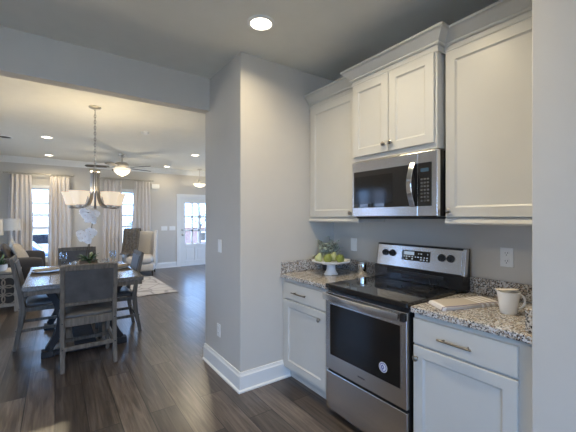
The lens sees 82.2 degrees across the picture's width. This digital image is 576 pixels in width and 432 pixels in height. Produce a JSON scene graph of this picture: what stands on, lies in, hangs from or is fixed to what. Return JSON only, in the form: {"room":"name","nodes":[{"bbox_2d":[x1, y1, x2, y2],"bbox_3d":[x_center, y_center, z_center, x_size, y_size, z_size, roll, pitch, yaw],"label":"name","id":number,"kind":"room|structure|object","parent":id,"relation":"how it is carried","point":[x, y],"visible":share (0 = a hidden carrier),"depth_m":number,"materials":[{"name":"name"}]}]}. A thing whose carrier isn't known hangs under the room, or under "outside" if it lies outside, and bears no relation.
{"room":"kitchen","nodes":[
{"label":"kitchen","id":0,"kind":"room"},
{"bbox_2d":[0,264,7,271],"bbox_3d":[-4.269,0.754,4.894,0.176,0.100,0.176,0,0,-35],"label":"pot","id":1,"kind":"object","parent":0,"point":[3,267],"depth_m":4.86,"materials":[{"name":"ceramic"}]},
{"bbox_2d":[0,162,204,265],"bbox_3d":[-4.076,0.035,8.703,7.020,2.740,0.120,0,0,-35],"label":"wall","id":2,"kind":"structure","parent":0,"point":[163,200],"depth_m":8.39,"materials":[{"name":"paint"}]},
{"bbox_2d":[3,171,73,176],"bbox_3d":[-5.601,-0.957,7.465,1.294,0.060,0.142,0,0,-35],"label":"curtain rod","id":3,"kind":"object","parent":2,"relation":"attached to","point":[3,171],"visible":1,"depth_m":7.38,"materials":[{"name":"silver metal"}]},
{"bbox_2d":[7,174,32,250],"bbox_3d":[-5.867,0.220,7.223,0.455,2.300,0.094,0,0,-35],"label":"curtain","id":4,"kind":"object","parent":3,"relation":"hanging from","point":[20,202],"visible":0.59,"depth_m":7.24,"materials":[{"name":"fabric"}]},
{"bbox_2d":[48,176,71,265],"bbox_3d":[-5.284,0.220,7.638,0.459,2.300,0.093,0,0,-35],"label":"curtain","id":5,"kind":"object","parent":3,"relation":"hanging from","point":[60,227],"visible":0.73,"depth_m":7.62,"materials":[{"name":"fabric"}]},
{"bbox_2d":[32,185,48,261],"bbox_3d":[-5.677,0.155,7.520,0.580,1.760,0.135,0,0,-35],"label":"window","id":6,"kind":"structure","parent":2,"relation":"in","point":[34,187],"depth_m":7.57,"materials":[{"name":"clear glass"}]},
{"bbox_2d":[0,155,204,176],"bbox_3d":[-4.017,-1.265,8.619,6.780,0.140,0.085,0,0,-35],"label":"trim","id":7,"kind":"structure","parent":2,"relation":"attached to","point":[3,158],"depth_m":7.90,"materials":[{"name":"white paint"}]},
{"bbox_2d":[100,177,153,181],"bbox_3d":[-4.131,-0.957,8.503,1.274,0.060,0.142,0,0,-35],"label":"curtain rod","id":8,"kind":"object","parent":2,"relation":"attached to","point":[100,177],"visible":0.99,"depth_m":8.44,"materials":[{"name":"silver metal"}]},
{"bbox_2d":[102,179,122,261],"bbox_3d":[-4.388,0.220,8.263,0.466,2.300,0.089,0,0,-35],"label":"curtain","id":9,"kind":"object","parent":8,"relation":"hanging from","point":[112,220],"visible":0.67,"depth_m":8.26,"materials":[{"name":"fabric"}]},
{"bbox_2d":[132,181,150,230],"bbox_3d":[-3.833,0.220,8.654,0.466,2.300,0.091,0,0,-35],"label":"curtain","id":10,"kind":"object","parent":8,"relation":"hanging from","point":[141,218],"visible":0.5,"depth_m":8.65,"materials":[{"name":"fabric"}]},
{"bbox_2d":[122,189,133,256],"bbox_3d":[-4.182,0.155,8.576,0.580,1.760,0.135,0,0,-35],"label":"window","id":11,"kind":"structure","parent":2,"relation":"in","point":[123,190],"depth_m":8.59,"materials":[{"name":"clear glass"}]},
{"bbox_2d":[151,184,158,188],"bbox_3d":[-3.594,-0.824,8.939,0.200,0.123,0.050,0,0,-35],"label":"door chime","id":12,"kind":"object","parent":2,"relation":"attached to","point":[153,186],"visible":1,"depth_m":8.91,"materials":[{"name":"white plastic"}]},
{"bbox_2d":[155,261,176,268],"bbox_3d":[-4.968,1.327,7.981,4.490,0.155,0.030,0,0,-35],"label":"baseboard","id":13,"kind":"structure","parent":2,"relation":"attached to","point":[163,264],"depth_m":9.12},
{"bbox_2d":[177,194,204,266],"bbox_3d":[-2.700,0.378,9.632,1.110,2.055,0.190,0,0,-35],"label":"door","id":14,"kind":"structure","parent":2,"relation":"in","point":[187,254],"depth_m":9.50,"materials":[{"name":"white wood"}]},
{"bbox_2d":[0,26,209,113],"bbox_3d":[-1.983,-1.180,2.392,2.920,0.310,0.115,0,0,-35],"label":"wall header","id":15,"kind":"structure","parent":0,"point":[23,55],"depth_m":2.64,"materials":[{"name":"paint"}]},
{"bbox_2d":[0,264,362,431],"bbox_3d":[-1.198,1.465,3.084,8.800,0.120,12.620,0,0,-35],"label":"floor","id":16,"kind":"structure","parent":0,"point":[160,380],"depth_m":2.77,"materials":[{"name":"brown wood"}]},
{"bbox_2d":[0,267,21,310],"bbox_3d":[-4.460,1.105,4.930,0.720,0.600,0.500,0,0,-35],"label":"side table","id":17,"kind":"object","parent":16,"relation":"on","point":[8,293],"visible":0.77,"depth_m":4.89,"materials":[{"name":"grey wood"}]},
{"bbox_2d":[0,219,2,234],"bbox_3d":[-4.518,0.412,5.012,0.300,0.784,0.300,0,0,-35],"label":"table lamp","id":18,"kind":"object","parent":17,"relation":"on","point":[1,220],"visible":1,"depth_m":5.04,"materials":[{"name":"fabric"}]},
{"bbox_2d":[0,254,9,271],"bbox_3d":[-4.265,0.681,4.895,0.259,0.248,0.274,0,0,-35],"label":"potted fern","id":19,"kind":"object","parent":17,"relation":"on","point":[3,266],"visible":0.99,"depth_m":4.87,"materials":[{"name":"white ceramic"}]},
{"bbox_2d":[0,250,45,279],"bbox_3d":[-4.997,0.965,5.959,0.969,0.880,1.620,0,0,-35],"label":"sofa","id":20,"kind":"object","parent":16,"relation":"on","point":[36,258],"visible":0.24,"depth_m":5.52,"materials":[{"name":"fabric"}]},
{"bbox_2d":[0,243,13,257],"bbox_3d":[-4.810,0.700,5.712,0.232,0.489,0.529,0,0,-33],"label":"throw pillow","id":21,"kind":"object","parent":20,"relation":"on","point":[6,250],"visible":0.41,"depth_m":5.53,"materials":[{"name":"grey fabric"}]},
{"bbox_2d":[11,243,28,257],"bbox_3d":[-4.675,0.705,5.807,0.238,0.485,0.528,0,0,-28],"label":"throw pillow","id":22,"kind":"object","parent":20,"relation":"on","point":[17,249],"visible":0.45,"depth_m":5.66,"materials":[{"name":"beige fabric"}]},
{"bbox_2d":[9,255,59,351],"bbox_3d":[-2.806,0.920,3.742,0.511,0.975,0.473,0,0,-35],"label":"dining chair","id":23,"kind":"object","parent":16,"relation":"on","point":[26,303],"visible":0.7,"depth_m":3.53,"materials":[{"name":"grey wood"}]},
{"bbox_2d":[58,246,95,264],"bbox_3d":[-2.903,0.920,4.572,0.473,0.975,0.511,0,0,-35],"label":"dining chair","id":24,"kind":"object","parent":16,"relation":"on","point":[72,254],"visible":0.12,"depth_m":4.69,"materials":[{"name":"grey leather"}]},
{"bbox_2d":[22,261,143,358],"bbox_3d":[-2.436,1.025,3.923,1.045,0.760,1.480,0,0,-35],"label":"dining table","id":25,"kind":"object","parent":16,"relation":"on","point":[49,285],"visible":0.43,"depth_m":3.47,"materials":[{"name":"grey wood"}]},
{"bbox_2d":[30,270,59,275],"bbox_3d":[-2.803,0.643,3.823,0.280,0.004,0.400,0,0,-35],"label":"placemat","id":26,"kind":"object","parent":25,"relation":"on","point":[55,272],"visible":0.49,"depth_m":3.74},
{"bbox_2d":[32,270,58,272],"bbox_3d":[-2.803,0.631,3.823,0.260,0.019,0.260,0,0,-35],"label":"dinner plate","id":27,"kind":"object","parent":26,"relation":"on","point":[50,271],"visible":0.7,"depth_m":3.78,"materials":[{"name":"grey ceramic"}]},
{"bbox_2d":[32,267,59,272],"bbox_3d":[-2.804,0.608,3.824,0.150,0.034,0.241,0,0,38],"label":"napkin","id":28,"kind":"object","parent":27,"relation":"on","point":[50,268],"visible":1,"depth_m":3.79,"materials":[{"name":"white fabric"}]},
{"bbox_2d":[76,208,99,263],"bbox_3d":[-2.452,0.264,4.061,0.263,0.762,0.313,0,0,13],"label":"potted orchid","id":29,"kind":"object","parent":25,"relation":"on","point":[89,215],"visible":0.92,"depth_m":4.00,"materials":[{"name":"white plant"}]},
{"bbox_2d":[118,267,131,270],"bbox_3d":[-2.127,0.643,4.105,0.280,0.004,0.400,0,0,-35],"label":"placemat","id":30,"kind":"object","parent":25,"relation":"on","point":[126,268],"visible":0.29,"depth_m":4.03,"materials":[{"name":"beige fabric"}]},
{"bbox_2d":[59,262,117,374],"bbox_3d":[-1.970,0.920,3.249,0.473,0.975,0.511,0,0,-35],"label":"dining chair","id":31,"kind":"object","parent":16,"relation":"on","point":[87,291],"visible":1,"depth_m":3.11,"materials":[{"name":"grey wood"}]},
{"bbox_2d":[49,276,177,304],"bbox_3d":[-3.451,1.399,6.414,2.000,0.012,1.980,0,0,-35],"label":"area rug","id":32,"kind":"object","parent":16,"relation":"on","point":[150,285],"visible":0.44,"depth_m":6.43,"materials":[{"name":"beige carpet"}]},
{"bbox_2d":[95,249,143,337],"bbox_3d":[-2.118,0.920,4.117,0.511,0.975,0.473,0,0,-35],"label":"dining chair","id":33,"kind":"object","parent":16,"relation":"on","point":[137,258],"visible":0.57,"depth_m":4.04,"materials":[{"name":"grey wood"}]},
{"bbox_2d":[124,230,157,275],"bbox_3d":[-3.607,0.877,8.101,0.710,1.063,0.798,0,0,-17],"label":"chair","id":34,"kind":"object","parent":16,"relation":"on","point":[148,240],"visible":0.67,"depth_m":8.23,"materials":[{"name":"beige fabric"}]},
{"bbox_2d":[120,228,140,254],"bbox_3d":[-3.850,0.581,8.115,0.401,0.611,0.785,0,0,-17],"label":"throw blanket","id":35,"kind":"object","parent":34,"relation":"on","point":[131,236],"visible":0.91,"depth_m":7.98,"materials":[{"name":"grey fabric"}]},
{"bbox_2d":[283,278,327,398],"bbox_3d":[0.354,0.966,2.806,0.660,0.878,0.600,0,0,-35],"label":"base cabinet","id":36,"kind":"object","parent":16,"relation":"on","point":[304,305],"visible":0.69,"depth_m":2.61,"materials":[{"name":"white wood"}]},
{"bbox_2d":[280,258,375,289],"bbox_3d":[0.364,0.458,2.812,0.638,0.136,0.602,0,0,-35],"label":"countertop","id":37,"kind":"structure","parent":36,"relation":"on","point":[308,272],"depth_m":2.86,"materials":[{"name":"stone"}]},
{"bbox_2d":[312,236,341,270],"bbox_3d":[0.381,0.331,3.042,0.287,0.316,0.285,0,0,-35],"label":"potted herb","id":38,"kind":"object","parent":37,"relation":"on","point":[324,250],"visible":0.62,"depth_m":3.00,"materials":[{"name":"green plant"}]},
{"bbox_2d":[312,258,349,274],"bbox_3d":[0.368,0.428,2.825,0.318,0.122,0.318,0,0,-35],"label":"cake stand","id":39,"kind":"object","parent":37,"relation":"on","point":[330,270],"visible":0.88,"depth_m":2.78,"materials":[{"name":"ceramic"}]},
{"bbox_2d":[315,253,322,261],"bbox_3d":[0.263,0.338,2.825,0.070,0.100,0.072,0,0,32],"label":"pear","id":40,"kind":"object","parent":39,"relation":"on","point":[318,257],"visible":0.95,"depth_m":2.80,"materials":[{"name":"green food"}]},
{"bbox_2d":[323,253,331,261],"bbox_3d":[0.339,0.345,2.796,0.081,0.090,0.077,0,0,-24],"label":"pear","id":41,"kind":"object","parent":39,"relation":"on","point":[327,258],"visible":0.91,"depth_m":2.77,"materials":[{"name":"green food"}]},
{"bbox_2d":[331,252,336,260],"bbox_3d":[0.398,0.335,2.882,0.073,0.101,0.074,0,0,-3],"label":"pear","id":42,"kind":"object","parent":39,"relation":"on","point":[333,254],"visible":0.73,"depth_m":2.86,"materials":[{"name":"green food"}]},
{"bbox_2d":[336,254,344,261],"bbox_3d":[0.439,0.351,2.798,0.075,0.077,0.087,0,0,35],"label":"pear","id":43,"kind":"object","parent":39,"relation":"on","point":[339,258],"visible":0.94,"depth_m":2.78,"materials":[{"name":"green food"}]},
{"bbox_2d":[357,260,367,275],"bbox_3d":[0.627,0.430,2.787,0.092,0.118,0.092,0,0,-35],"label":"canister","id":44,"kind":"object","parent":37,"relation":"on","point":[362,266],"visible":1,"depth_m":2.75,"materials":[{"name":"silver metal"}]},
{"bbox_2d":[323,242,469,431],"bbox_3d":[0.704,0.806,2.244,0.691,1.198,0.716,0,0,-35],"label":"stove","id":45,"kind":"object","parent":16,"relation":"on","point":[370,344],"visible":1,"depth_m":2.13,"materials":[{"name":"silver metal"}]},
{"bbox_2d":[325,276,456,308],"bbox_3d":[0.680,0.492,2.251,0.532,0.032,0.677,0,0,-35],"label":"cooktop","id":46,"kind":"object","parent":45,"relation":"in","point":[388,291],"depth_m":2.17,"materials":[{"name":"black glass"}]},
{"bbox_2d":[412,313,531,431],"bbox_3d":[1.091,0.966,1.762,0.660,0.878,0.565,0,0,-35],"label":"base cabinet","id":47,"kind":"object","parent":16,"relation":"on","point":[466,379],"visible":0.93,"depth_m":1.58,"materials":[{"name":"white wood"}]},
{"bbox_2d":[411,276,531,343],"bbox_3d":[1.099,0.458,1.771,0.638,0.136,0.571,0,0,-35],"label":"countertop","id":48,"kind":"structure","parent":47,"relation":"on","point":[518,327],"depth_m":1.68,"materials":[{"name":"stone"}]},
{"bbox_2d":[428,296,498,310],"bbox_3d":[0.983,0.479,1.851,0.427,0.019,0.168,0,0,-16],"label":"dish towel","id":49,"kind":"object","parent":48,"relation":"on","point":[449,304],"visible":0.98,"depth_m":1.81,"materials":[{"name":"fabric"}]},
{"bbox_2d":[496,290,525,314],"bbox_3d":[1.131,0.433,1.685,0.126,0.112,0.106,0,0,-35],"label":"mug","id":50,"kind":"object","parent":48,"relation":"on","point":[508,301],"visible":0.97,"depth_m":1.65,"materials":[{"name":"ceramic"}]},
{"bbox_3d":[1.122,0.374,1.701,0.092,0.004,0.032,0,0,7],"label":"packet","id":51,"kind":"object","parent":50,"relation":"on","visible":0},
{"bbox_2d":[498,288,517,290],"bbox_3d":[1.122,0.369,1.679,0.092,0.004,0.032,0,0,-9],"label":"packet","id":52,"kind":"object","parent":51,"relation":"on","point":[509,289],"visible":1,"depth_m":1.67,"materials":[{"name":"paper"}]},
{"bbox_3d":[-5.771,1.113,6.857,0.480,0.584,0.440,0,0,-35],"label":"end table","id":53,"kind":"object","parent":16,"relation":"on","visible":0},
{"bbox_2d":[3,218,20,249],"bbox_3d":[-5.745,0.420,6.863,0.300,0.800,0.300,0,0,-35],"label":"table lamp","id":54,"kind":"object","parent":53,"relation":"on","point":[11,224],"visible":0.69,"depth_m":6.78,"materials":[{"name":"fabric"}]},
{"bbox_2d":[0,0,499,170],"bbox_3d":[-1.198,-1.395,3.084,8.800,0.120,12.620,0,0,-35],"label":"ceiling","id":55,"kind":"structure","parent":0,"point":[320,38],"depth_m":2.55,"materials":[{"name":"paint"}]},
{"bbox_2d":[0,135,12,138],"bbox_3d":[-4.702,-1.329,5.481,0.220,0.012,0.220,0,0,-35],"label":"ceiling speaker","id":56,"kind":"object","parent":55,"relation":"attached to","point":[1,136],"visible":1,"depth_m":5.49},
{"bbox_2d":[61,105,125,208],"bbox_3d":[-2.345,-0.718,4.017,0.695,1.234,0.680,0,0,-35],"label":"chandelier","id":57,"kind":"object","parent":55,"relation":"hanging from","point":[73,197],"visible":1,"depth_m":3.95,"materials":[{"name":"white glass"}]},
{"bbox_2d":[85,154,150,175],"bbox_3d":[-3.584,-1.100,7.074,1.308,0.470,1.284,0,0,-35],"label":"ceiling fan","id":58,"kind":"object","parent":55,"relation":"hanging from","point":[122,168],"visible":1,"depth_m":6.94,"materials":[{"name":"silver metal"}]},
{"bbox_2d":[194,169,204,186],"bbox_3d":[-2.466,-1.080,9.215,0.340,0.510,0.340,0,0,-35],"label":"pendant light","id":59,"kind":"object","parent":55,"relation":"hanging from","point":[199,184],"visible":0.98,"depth_m":9.15,"materials":[{"name":"white glass"}]},
{"bbox_2d":[247,14,274,30],"bbox_3d":[-0.186,-1.330,2.271,0.192,0.010,0.192,0,0,-35],"label":"recessed light","id":60,"kind":"object","parent":55,"relation":"in","point":[259,22],"visible":1,"depth_m":2.26,"materials":[{"name":"white plastic"}]},
{"bbox_2d":[205,52,333,371],"bbox_3d":[-0.145,0.035,3.292,1.120,2.740,0.765,0,0,-35],"label":"wall","id":61,"kind":"structure","parent":0,"point":[257,122],"depth_m":2.84,"materials":[{"name":"paint"}]},
{"bbox_2d":[217,323,220,336],"bbox_3d":[-0.632,1.029,3.002,0.009,0.116,0.072,0,0,-35],"label":"wall outlet","id":62,"kind":"object","parent":61,"relation":"attached to","point":[218,324],"visible":1,"depth_m":2.99,"materials":[{"name":"white plastic"}]},
{"bbox_2d":[218,239,221,252],"bbox_3d":[-0.620,0.262,2.984,0.010,0.116,0.072,0,0,-35],"label":"wall switch","id":63,"kind":"object","parent":61,"relation":"attached to","point":[219,241],"visible":1,"depth_m":2.96,"materials":[{"name":"white plastic"}]},
{"bbox_2d":[202,343,290,393],"bbox_3d":[-0.410,1.327,3.086,0.510,0.155,0.795,0,0,-35],"label":"baseboard","id":64,"kind":"structure","parent":61,"relation":"attached to","point":[241,382],"depth_m":2.79,"materials":[{"name":"white wood"}]},
{"bbox_2d":[281,259,321,272],"bbox_3d":[0.200,0.440,3.052,0.628,0.100,0.020,0,0,-35],"label":"backsplash","id":65,"kind":"structure","parent":61,"relation":"attached to","point":[307,264],"depth_m":2.97,"materials":[{"name":"stone"}]},
{"bbox_2d":[334,4,531,292],"bbox_3d":[2.047,0.035,1.072,0.100,2.740,5.390,0,0,-35],"label":"wall","id":66,"kind":"structure","parent":0,"point":[484,242],"depth_m":2.25,"materials":[{"name":"paint"}]},
{"bbox_2d":[304,77,384,222],"bbox_3d":[0.476,-0.534,2.883,0.373,1.154,0.612,0,0,-35],"label":"upper cabinet","id":67,"kind":"object","parent":66,"relation":"attached to","point":[331,105],"visible":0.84,"depth_m":2.80,"materials":[{"name":"white wood"}]},
{"bbox_2d":[351,238,356,250],"bbox_3d":[0.601,0.252,3.023,0.010,0.116,0.072,0,0,-35],"label":"wall switch","id":68,"kind":"object","parent":66,"relation":"attached to","point":[353,240],"visible":1,"depth_m":3.02,"materials":[{"name":"white plastic"}]},
{"bbox_2d":[335,258,375,274],"bbox_3d":[0.623,0.440,2.981,0.020,0.100,0.580,0,0,-35],"label":"backsplash","id":69,"kind":"structure","parent":66,"relation":"attached to","point":[352,265],"depth_m":2.99,"materials":[{"name":"stone"}]},
{"bbox_2d":[340,21,448,162],"bbox_3d":[0.819,-0.762,2.333,0.446,0.697,0.819,0,0,-35],"label":"upper cabinet","id":70,"kind":"object","parent":66,"relation":"attached to","point":[399,92],"visible":0.9,"depth_m":2.15,"materials":[{"name":"white wood"}]},
{"bbox_2d":[352,149,445,218],"bbox_3d":[0.823,-0.198,2.326,0.446,0.420,0.685,0,0,-35],"label":"microwave","id":71,"kind":"object","parent":70,"relation":"attached to","point":[413,185],"visible":0.94,"depth_m":2.15,"materials":[{"name":"silver metal"}]},
{"bbox_2d":[444,0,531,225],"bbox_3d":[1.209,-0.534,1.845,0.373,1.154,0.564,0,0,-35],"label":"upper cabinet","id":72,"kind":"object","parent":66,"relation":"attached to","point":[488,51],"visible":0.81,"depth_m":1.78,"materials":[{"name":"white wood"}]},
{"bbox_2d":[467,276,531,302],"bbox_3d":[1.339,0.440,1.966,0.020,0.100,0.528,0,0,-35],"label":"backsplash","id":73,"kind":"structure","parent":66,"relation":"attached to","point":[485,286],"depth_m":2.04,"materials":[{"name":"stone"}]},
{"bbox_2d":[500,247,513,267],"bbox_3d":[1.325,0.245,1.999,0.009,0.116,0.072,0,0,-35],"label":"wall outlet","id":74,"kind":"object","parent":66,"relation":"attached to","point":[506,254],"visible":1,"depth_m":1.99,"materials":[{"name":"white plastic"}]},
{"bbox_2d":[503,251,509,255],"bbox_3d":[1.323,0.221,1.998,0.002,0.035,0.036,0,0,-35],"label":"socket","id":75,"kind":"object","parent":74,"relation":"attached to","point":[505,253],"depth_m":2.00,"materials":[{"name":"white plastic"}]},
{"bbox_2d":[503,258,509,263],"bbox_3d":[1.323,0.269,1.998,0.002,0.035,0.036,0,0,-35],"label":"socket","id":76,"kind":"object","parent":74,"relation":"attached to","point":[505,260],"depth_m":2.00,"materials":[{"name":"white plastic"}]},
{"bbox_2d":[532,0,575,431],"bbox_3d":[1.512,0.035,1.175,0.655,2.740,0.875,0,0,-35],"label":"wall","id":77,"kind":"structure","parent":0,"point":[553,21],"depth_m":1.28,"materials":[{"name":"paint"}]},
{"bbox_2d":[525,306,531,332],"bbox_3d":[1.268,0.440,1.566,0.598,0.100,0.041,0,0,-35],"label":"backsplash","id":78,"kind":"structure","parent":77,"relation":"attached to","point":[528,311],"depth_m":1.40,"materials":[{"name":"stone"}]},
{"label":"outside","id":79,"kind":"structure","parent":0,"visible":0},
{"bbox_3d":[0.000,2.280,0.000,120.000,0.150,120.000,0,0,-35],"label":"ground","id":80,"kind":"structure","parent":79,"visible":0},
{"bbox_2d":[33,213,47,248],"bbox_3d":[-18.560,0.955,21.172,11.700,2.500,8.800,0,0,-35],"label":"house","id":81,"kind":"structure","parent":80,"relation":"on","point":[40,236],"depth_m":19.29,"materials":[{"name":"white"}]},
{"bbox_2d":[33,241,47,256],"bbox_3d":[-10.643,1.565,12.684,4.244,1.280,1.760,0,0,-35],"label":"parked car","id":82,"kind":"object","parent":80,"relation":"on","point":[36,246],"visible":0.04,"depth_m":12.76,"materials":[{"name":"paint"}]},
{"bbox_2d":[128,218,204,243],"bbox_3d":[-5.929,1.055,27.642,12.400,2.300,8.800,0,0,-35],"label":"house","id":83,"kind":"structure","parent":80,"relation":"on","point":[188,220],"depth_m":22.56,"materials":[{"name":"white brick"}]},
{"bbox_2d":[185,203,204,242],"bbox_3d":[-4.734,-0.742,18.545,2.905,5.900,2.750,0,0,18],"label":"bare tree","id":84,"kind":"object","parent":80,"relation":"on","point":[190,203],"visible":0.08,"depth_m":18.47,"materials":[{"name":"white plant"}]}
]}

